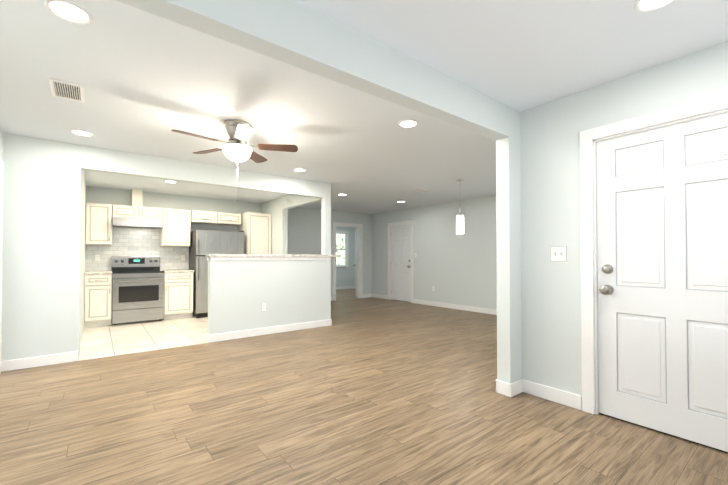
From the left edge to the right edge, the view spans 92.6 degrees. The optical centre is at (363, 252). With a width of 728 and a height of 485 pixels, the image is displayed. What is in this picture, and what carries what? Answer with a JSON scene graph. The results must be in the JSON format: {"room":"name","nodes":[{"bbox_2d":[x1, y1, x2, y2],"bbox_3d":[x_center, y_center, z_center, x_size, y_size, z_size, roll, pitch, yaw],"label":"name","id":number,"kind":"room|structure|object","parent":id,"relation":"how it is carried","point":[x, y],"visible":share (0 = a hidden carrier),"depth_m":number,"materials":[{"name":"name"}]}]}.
{"room":"living room","nodes":[
{"label":"living room","id":0,"kind":"room"},
{"bbox_2d":[0,129,2,160],"bbox_3d":[-3.736,-0.011,3.498,0.120,2.440,0.280,1,-1,-38],"label":"wall","id":1,"kind":"structure","parent":0,"point":[1,145],"depth_m":3.51,"materials":[{"name":"white paint"}]},
{"bbox_2d":[79,170,85,354],"bbox_3d":[-4.173,0.011,5.075,0.120,2.440,2.750,1,-1,-38],"label":"wall","id":2,"kind":"structure","parent":0,"point":[82,241],"depth_m":4.72,"materials":[{"name":"white paint"}]},
{"bbox_2d":[79,315,208,360],"bbox_3d":[-2.804,1.270,6.116,3.340,0.050,2.990,1,-1,-38],"label":"floor","id":3,"kind":"structure","parent":0,"point":[113,340],"depth_m":5.12,"materials":[{"name":"beige tile"}]},
{"bbox_2d":[84,274,111,327],"bbox_3d":[-4.615,0.804,6.037,0.367,0.880,0.647,1,-1,-38],"label":"base cabinet","id":4,"kind":"object","parent":3,"relation":"on","point":[97,299],"visible":1,"depth_m":5.81,"materials":[{"name":"white wood"}]},
{"bbox_2d":[84,271,111,274],"bbox_3d":[-4.621,0.344,6.053,0.369,0.040,0.623,1,-1,-38],"label":"countertop","id":5,"kind":"structure","parent":4,"relation":"on","point":[96,272],"depth_m":5.83,"materials":[{"name":"stone"}]},
{"bbox_2d":[111,256,164,324],"bbox_3d":[-4.142,0.654,6.366,0.774,1.190,0.692,1,-1,-38],"label":"range","id":6,"kind":"object","parent":3,"relation":"on","point":[137,288],"visible":1,"depth_m":6.19,"materials":[{"name":"silver metal"}]},
{"bbox_2d":[164,272,192,319],"bbox_3d":[-3.656,0.814,6.778,0.494,0.880,0.647,1,-1,-38],"label":"base cabinet","id":7,"kind":"object","parent":3,"relation":"on","point":[178,295],"visible":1,"depth_m":6.55,"materials":[{"name":"white wood"}]},
{"bbox_2d":[162,269,193,272],"bbox_3d":[-3.660,0.355,6.797,0.506,0.040,0.623,1,-1,-38],"label":"countertop","id":8,"kind":"structure","parent":7,"relation":"on","point":[177,271],"depth_m":6.55,"materials":[{"name":"stone"}]},
{"bbox_2d":[189,230,243,317],"bbox_3d":[-3.040,0.401,7.185,0.920,1.718,0.750,1,-1,-38],"label":"refrigerator","id":9,"kind":"object","parent":3,"relation":"on","point":[203,243],"visible":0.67,"depth_m":6.78,"materials":[{"name":"silver metal"}]},
{"bbox_2d":[238,212,270,253],"bbox_3d":[-2.433,0.203,7.732,0.546,2.130,0.647,1,-1,-38],"label":"pantry cabinet","id":10,"kind":"object","parent":3,"relation":"on","point":[255,227],"visible":0.27,"depth_m":7.50,"materials":[{"name":"white wood"}]},
{"bbox_2d":[1,133,330,360],"bbox_3d":[-2.172,0.007,4.809,3.960,2.440,0.120,1,-1,-38],"label":"wall","id":11,"kind":"structure","parent":0,"point":[41,219],"depth_m":3.88,"materials":[{"name":"white paint"}]},
{"bbox_2d":[1,351,78,371],"bbox_3d":[-3.452,1.158,3.718,0.620,0.108,0.014,1,-1,-38],"label":"baseboard","id":12,"kind":"structure","parent":11,"relation":"attached to","point":[24,363],"depth_m":3.70,"materials":[{"name":"white"}]},
{"bbox_2d":[261,303,265,310],"bbox_3d":[-1.508,0.818,5.230,0.075,0.120,0.008,1,-1,-38],"label":"outlet","id":13,"kind":"object","parent":11,"relation":"attached to","point":[263,306],"visible":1,"depth_m":5.22,"materials":[{"name":"white plastic"}]},
{"bbox_2d":[209,319,331,342],"bbox_3d":[-1.336,1.181,5.354,1.978,0.108,0.014,1,-1,-38],"label":"baseboard","id":14,"kind":"structure","parent":11,"relation":"attached to","point":[257,332],"depth_m":5.25,"materials":[{"name":"white wood"}]},
{"bbox_2d":[205,254,340,260],"bbox_3d":[-1.310,0.070,5.475,2.180,0.090,0.180,1,-1,-38],"label":"countertop","id":15,"kind":"structure","parent":11,"relation":"on","point":[213,257],"depth_m":5.23,"materials":[{"name":"stone"}]},
{"bbox_2d":[86,186,371,296],"bbox_3d":[-2.444,0.055,8.226,6.710,2.440,0.120,1,-1,-38],"label":"wall","id":16,"kind":"structure","parent":0,"point":[304,231],"depth_m":8.63,"materials":[{"name":"white paint"}]},
{"bbox_2d":[85,202,111,244],"bbox_3d":[-4.703,-0.504,6.170,0.369,0.720,0.357,1,-1,-38],"label":"upper cabinet","id":17,"kind":"object","parent":16,"relation":"attached to","point":[98,228],"visible":1,"depth_m":6.05,"materials":[{"name":"white wood"}]},
{"bbox_2d":[85,227,187,270],"bbox_3d":[-4.306,-0.064,6.704,1.660,0.835,0.012,1,-1,-38],"label":"tile backsplash","id":18,"kind":"structure","parent":16,"relation":"attached to","point":[127,241],"depth_m":6.65,"materials":[{"name":"white tile"}]},
{"bbox_2d":[95,254,99,260],"bbox_3d":[-4.822,0.087,6.290,0.075,0.120,0.008,1,-1,-38],"label":"outlet","id":19,"kind":"object","parent":18,"relation":"attached to","point":[97,257],"visible":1,"depth_m":6.29,"materials":[{"name":"white plastic"}]},
{"bbox_2d":[112,204,161,219],"bbox_3d":[-4.249,-0.740,6.524,0.770,0.238,0.357,1,-1,-38],"label":"upper cabinet","id":20,"kind":"object","parent":16,"relation":"attached to","point":[125,211],"visible":0.75,"depth_m":6.39,"materials":[{"name":"white wood"}]},
{"bbox_2d":[131,189,141,206],"bbox_3d":[-4.293,-1.024,6.569,0.160,0.326,0.238,1,-1,-38],"label":"duct","id":21,"kind":"object","parent":20,"relation":"on","point":[136,197],"visible":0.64,"depth_m":6.48,"materials":[{"name":"white"}]},
{"bbox_2d":[112,217,163,228],"bbox_3d":[-4.205,-0.545,6.465,0.770,0.150,0.500,1,-1,-38],"label":"range hood","id":22,"kind":"object","parent":20,"relation":"attached to","point":[136,222],"visible":0.94,"depth_m":6.28,"materials":[{"name":"white metal"}]},
{"bbox_2d":[160,208,190,246],"bbox_3d":[-3.745,-0.494,6.911,0.496,0.720,0.357,1,-1,-38],"label":"upper cabinet","id":23,"kind":"object","parent":16,"relation":"attached to","point":[175,230],"visible":1,"depth_m":6.79,"materials":[{"name":"white wood"}]},
{"bbox_2d":[191,210,240,225],"bbox_3d":[-3.140,-0.729,7.350,0.975,0.238,0.407,1,-1,-38],"label":"upper cabinet","id":24,"kind":"object","parent":16,"relation":"attached to","point":[214,218],"visible":1,"depth_m":7.23,"materials":[{"name":"white wood"}]},
{"bbox_2d":[333,222,362,300],"bbox_3d":[-0.473,0.233,9.736,0.990,2.125,0.140,1,-1,-38],"label":"door frame","id":25,"kind":"structure","parent":16,"relation":"attached to","point":[359,227],"depth_m":9.94,"materials":[{"name":"white wood"}]},
{"bbox_2d":[353,228,356,297],"bbox_3d":[-0.261,0.289,10.441,0.115,2.026,0.780,0,-1,-3],"label":"bedroom door","id":26,"kind":"structure","parent":16,"relation":"in","point":[356,263],"depth_m":10.05,"materials":[{"name":"white wood"}]},
{"bbox_2d":[363,294,371,297],"bbox_3d":[0.104,1.247,10.095,0.370,0.108,0.014,1,-1,-38],"label":"baseboard","id":27,"kind":"structure","parent":16,"relation":"attached to","point":[367,295],"depth_m":10.08,"materials":[{"name":"white wood"}]},
{"bbox_2d":[261,195,320,253],"bbox_3d":[-1.531,0.039,7.118,0.120,2.440,2.750,1,-1,-38],"label":"wall","id":28,"kind":"structure","parent":0,"point":[279,226],"depth_m":7.32,"materials":[{"name":"white paint"}]},
{"bbox_2d":[336,226,355,286],"bbox_3d":[-0.688,0.120,12.934,1.770,2.440,0.120,1,-1,-38],"label":"wall","id":29,"kind":"structure","parent":0,"point":[351,275],"depth_m":12.97,"materials":[{"name":"white paint"}]},
{"bbox_2d":[336,230,349,267],"bbox_3d":[-1.004,-0.129,12.636,1.080,1.370,0.130,1,-1,-38],"label":"bedroom window","id":30,"kind":"structure","parent":29,"relation":"in","point":[343,232],"depth_m":12.89,"materials":[{"name":"white"}]},
{"bbox_2d":[0,288,727,484],"bbox_3d":[-0.109,1.255,5.009,11.890,0.050,14.100,1,-1,-38],"label":"floor","id":31,"kind":"structure","parent":0,"point":[413,399],"depth_m":2.48,"materials":[{"name":"brown wood"}]},
{"bbox_2d":[321,198,330,319],"bbox_3d":[-0.653,0.153,5.981,0.120,2.180,0.120,1,-1,-38],"label":"column","id":32,"kind":"structure","parent":31,"relation":"on","point":[325,226],"depth_m":5.94,"materials":[{"name":"white paint"}]},
{"bbox_2d":[0,0,727,213],"bbox_3d":[-0.109,-1.250,5.044,11.890,0.080,14.100,1,-1,-38],"label":"ceiling","id":33,"kind":"structure","parent":0,"point":[149,82],"depth_m":2.53,"materials":[{"name":"white paint"}]},
{"bbox_2d":[48,78,84,102],"bbox_3d":[-2.270,-1.238,2.664,0.200,0.010,0.340,1,-1,-38],"label":"ceiling vent","id":34,"kind":"object","parent":33,"relation":"in","point":[67,90],"visible":1,"depth_m":2.65,"materials":[{"name":"white metal"}]},
{"bbox_2d":[44,0,92,23],"bbox_3d":[-1.531,-1.251,1.807,0.192,0.008,0.192,1,-1,-38],"label":"recessed light","id":35,"kind":"object","parent":33,"relation":"in","point":[69,11],"visible":1,"depth_m":1.80,"materials":[{"name":"white"}]},
{"bbox_2d":[70,129,93,136],"bbox_3d":[-2.889,-1.227,3.563,0.192,0.008,0.192,1,-1,-38],"label":"recessed light","id":36,"kind":"object","parent":33,"relation":"in","point":[81,132],"visible":1,"depth_m":3.54,"materials":[{"name":"white"}]},
{"bbox_2d":[171,119,297,200],"bbox_3d":[-1.228,-0.864,3.313,1.088,0.740,1.095,1,-1,-38],"label":"ceiling fan","id":37,"kind":"object","parent":33,"relation":"hanging from","point":[236,147],"visible":1,"depth_m":3.26,"materials":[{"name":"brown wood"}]},
{"bbox_2d":[293,168,306,171],"bbox_3d":[-0.935,-1.206,5.074,0.192,0.008,0.192,1,-1,-38],"label":"recessed light","id":38,"kind":"object","parent":33,"relation":"in","point":[299,170],"visible":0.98,"depth_m":5.07,"materials":[{"name":"white"}]},
{"bbox_2d":[116,0,508,139],"bbox_3d":[-0.202,-1.124,1.910,3.510,0.260,0.120,1,-1,-38],"label":"beam","id":39,"kind":"structure","parent":33,"relation":"attached to","point":[295,33],"depth_m":1.89,"materials":[{"name":"white paint"}]},
{"bbox_2d":[398,120,417,127],"bbox_3d":[0.423,-1.230,3.318,0.192,0.008,0.192,1,-1,-38],"label":"recessed light","id":40,"kind":"object","parent":33,"relation":"in","point":[408,123],"visible":1,"depth_m":3.31,"materials":[{"name":"white"}]},
{"bbox_2d":[413,189,428,192],"bbox_3d":[1.094,-1.183,6.618,0.300,0.010,0.180,1,-1,-38],"label":"ceiling vent","id":41,"kind":"object","parent":33,"relation":"in","point":[420,190],"visible":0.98,"depth_m":6.58,"materials":[{"name":"white metal"}]},
{"bbox_2d":[456,179,463,233],"bbox_3d":[1.577,-0.758,5.709,0.124,0.885,0.124,1,-1,-38],"label":"pendant light","id":42,"kind":"object","parent":33,"relation":"hanging from","point":[459,223],"visible":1,"depth_m":5.66,"materials":[{"name":"white glass"}]},
{"bbox_2d":[634,0,674,11],"bbox_3d":[1.451,-1.252,1.711,0.192,0.008,0.192,1,-1,-38],"label":"recessed light","id":43,"kind":"object","parent":33,"relation":"in","point":[645,5],"visible":1,"depth_m":1.75,"materials":[{"name":"white"}]},
{"bbox_2d":[372,195,496,309],"bbox_3d":[2.172,0.049,7.839,0.120,2.440,6.380,1,-1,-38],"label":"wall","id":44,"kind":"structure","parent":0,"point":[451,266],"depth_m":8.02,"materials":[{"name":"white paint"}]},
{"bbox_2d":[372,294,387,298],"bbox_3d":[0.452,1.245,9.937,0.014,0.108,0.690,1,-1,-38],"label":"baseboard","id":45,"kind":"structure","parent":44,"relation":"attached to","point":[380,296],"depth_m":9.90,"materials":[{"name":"white wood"}]},
{"bbox_2d":[388,220,413,302],"bbox_3d":[1.011,0.227,9.322,0.140,2.125,0.980,1,-1,-38],"label":"door frame","id":46,"kind":"structure","parent":44,"relation":"attached to","point":[412,254],"depth_m":9.21,"materials":[{"name":"white wood"}]},
{"bbox_2d":[391,224,410,301],"bbox_3d":[0.973,0.273,9.296,0.115,2.026,0.787,1,-1,-38],"label":"door","id":47,"kind":"structure","parent":44,"relation":"in","point":[400,262],"depth_m":9.30,"materials":[{"name":"white wood"}]},
{"bbox_2d":[414,299,496,314],"bbox_3d":[2.669,1.204,7.070,0.014,0.108,4.580,1,-1,-38],"label":"baseboard","id":48,"kind":"structure","parent":44,"relation":"attached to","point":[463,307],"depth_m":7.79,"materials":[{"name":"white wood"}]},
{"bbox_2d":[496,107,521,383],"bbox_3d":[1.261,-0.018,3.026,0.190,2.440,0.120,1,-1,-38],"label":"wall","id":49,"kind":"structure","parent":0,"point":[508,250],"depth_m":2.97,"materials":[{"name":"white paint"}]},
{"bbox_2d":[495,379,509,396],"bbox_3d":[1.176,1.147,2.953,0.014,0.108,0.134,1,-1,-38],"label":"baseboard","id":50,"kind":"structure","parent":49,"relation":"attached to","point":[502,387],"depth_m":2.94,"materials":[{"name":"white wood"}]},
{"bbox_2d":[510,379,522,396],"bbox_3d":[1.296,1.147,2.953,0.204,0.108,0.014,1,-1,-38],"label":"baseboard","id":51,"kind":"structure","parent":49,"relation":"attached to","point":[516,387],"depth_m":2.94,"materials":[{"name":"white wood"}]},
{"bbox_2d":[520,41,727,395],"bbox_3d":[1.833,-0.025,2.540,0.120,2.440,1.590,1,-1,-38],"label":"wall","id":52,"kind":"structure","parent":0,"point":[550,218],"depth_m":2.76,"materials":[{"name":"white paint"}]},
{"bbox_2d":[523,379,581,409],"bbox_3d":[1.511,1.145,2.831,0.014,0.108,0.470,1,-1,-38],"label":"baseboard","id":53,"kind":"structure","parent":52,"relation":"attached to","point":[569,399],"depth_m":2.80,"materials":[{"name":"white"}]},
{"bbox_2d":[551,246,566,260],"bbox_3d":[1.556,0.009,2.787,0.016,0.120,0.121,1,-1,-38],"label":"light switch","id":54,"kind":"object","parent":52,"relation":"attached to","point":[558,253],"visible":1,"depth_m":2.78,"materials":[{"name":"white plastic"}]},
{"bbox_2d":[579,93,727,414],"bbox_3d":[2.033,0.129,2.263,0.140,2.125,1.080,1,-1,-38],"label":"door frame","id":55,"kind":"structure","parent":52,"relation":"attached to","point":[589,265],"depth_m":2.59,"materials":[{"name":"white wood"}]},
{"bbox_2d":[596,112,727,452],"bbox_3d":[1.997,0.174,2.234,0.115,2.026,0.880,1,-1,-38],"label":"entry door","id":56,"kind":"structure","parent":52,"relation":"in","point":[662,228],"depth_m":2.28,"materials":[{"name":"white wood"}]},
{"bbox_3d":[-2.357,0.102,11.643,2.450,2.440,0.120,1,-1,-38],"label":"wall","id":57,"kind":"structure","parent":0,"visible":0},
{"bbox_2d":[336,286,355,289],"bbox_3d":[-1.616,1.275,12.115,3.980,0.108,0.014,1,-1,-38],"label":"baseboard","id":58,"kind":"structure","parent":57,"relation":"attached to","point":[346,287],"depth_m":12.84,"materials":[{"name":"white"}]},
{"label":"outside","id":59,"kind":"structure","parent":0,"visible":0},
{"bbox_2d":[336,234,344,264],"bbox_3d":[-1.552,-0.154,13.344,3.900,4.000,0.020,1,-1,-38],"label":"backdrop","id":60,"kind":"structure","parent":59,"point":[340,241],"depth_m":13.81,"materials":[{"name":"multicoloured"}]},
{"bbox_3d":[-3.360,-1.038,3.025,0.120,0.400,0.950,1,-1,-38],"label":"wall","id":61,"kind":"structure","parent":0,"visible":0},
{"bbox_2d":[0,159,3,373],"bbox_3d":[-3.352,0.139,3.015,0.140,2.125,1.120,1,-1,-38],"label":"door frame","id":62,"kind":"structure","parent":61,"relation":"attached to","point":[1,202],"depth_m":3.45,"materials":[{"name":"white wood"}]}
]}

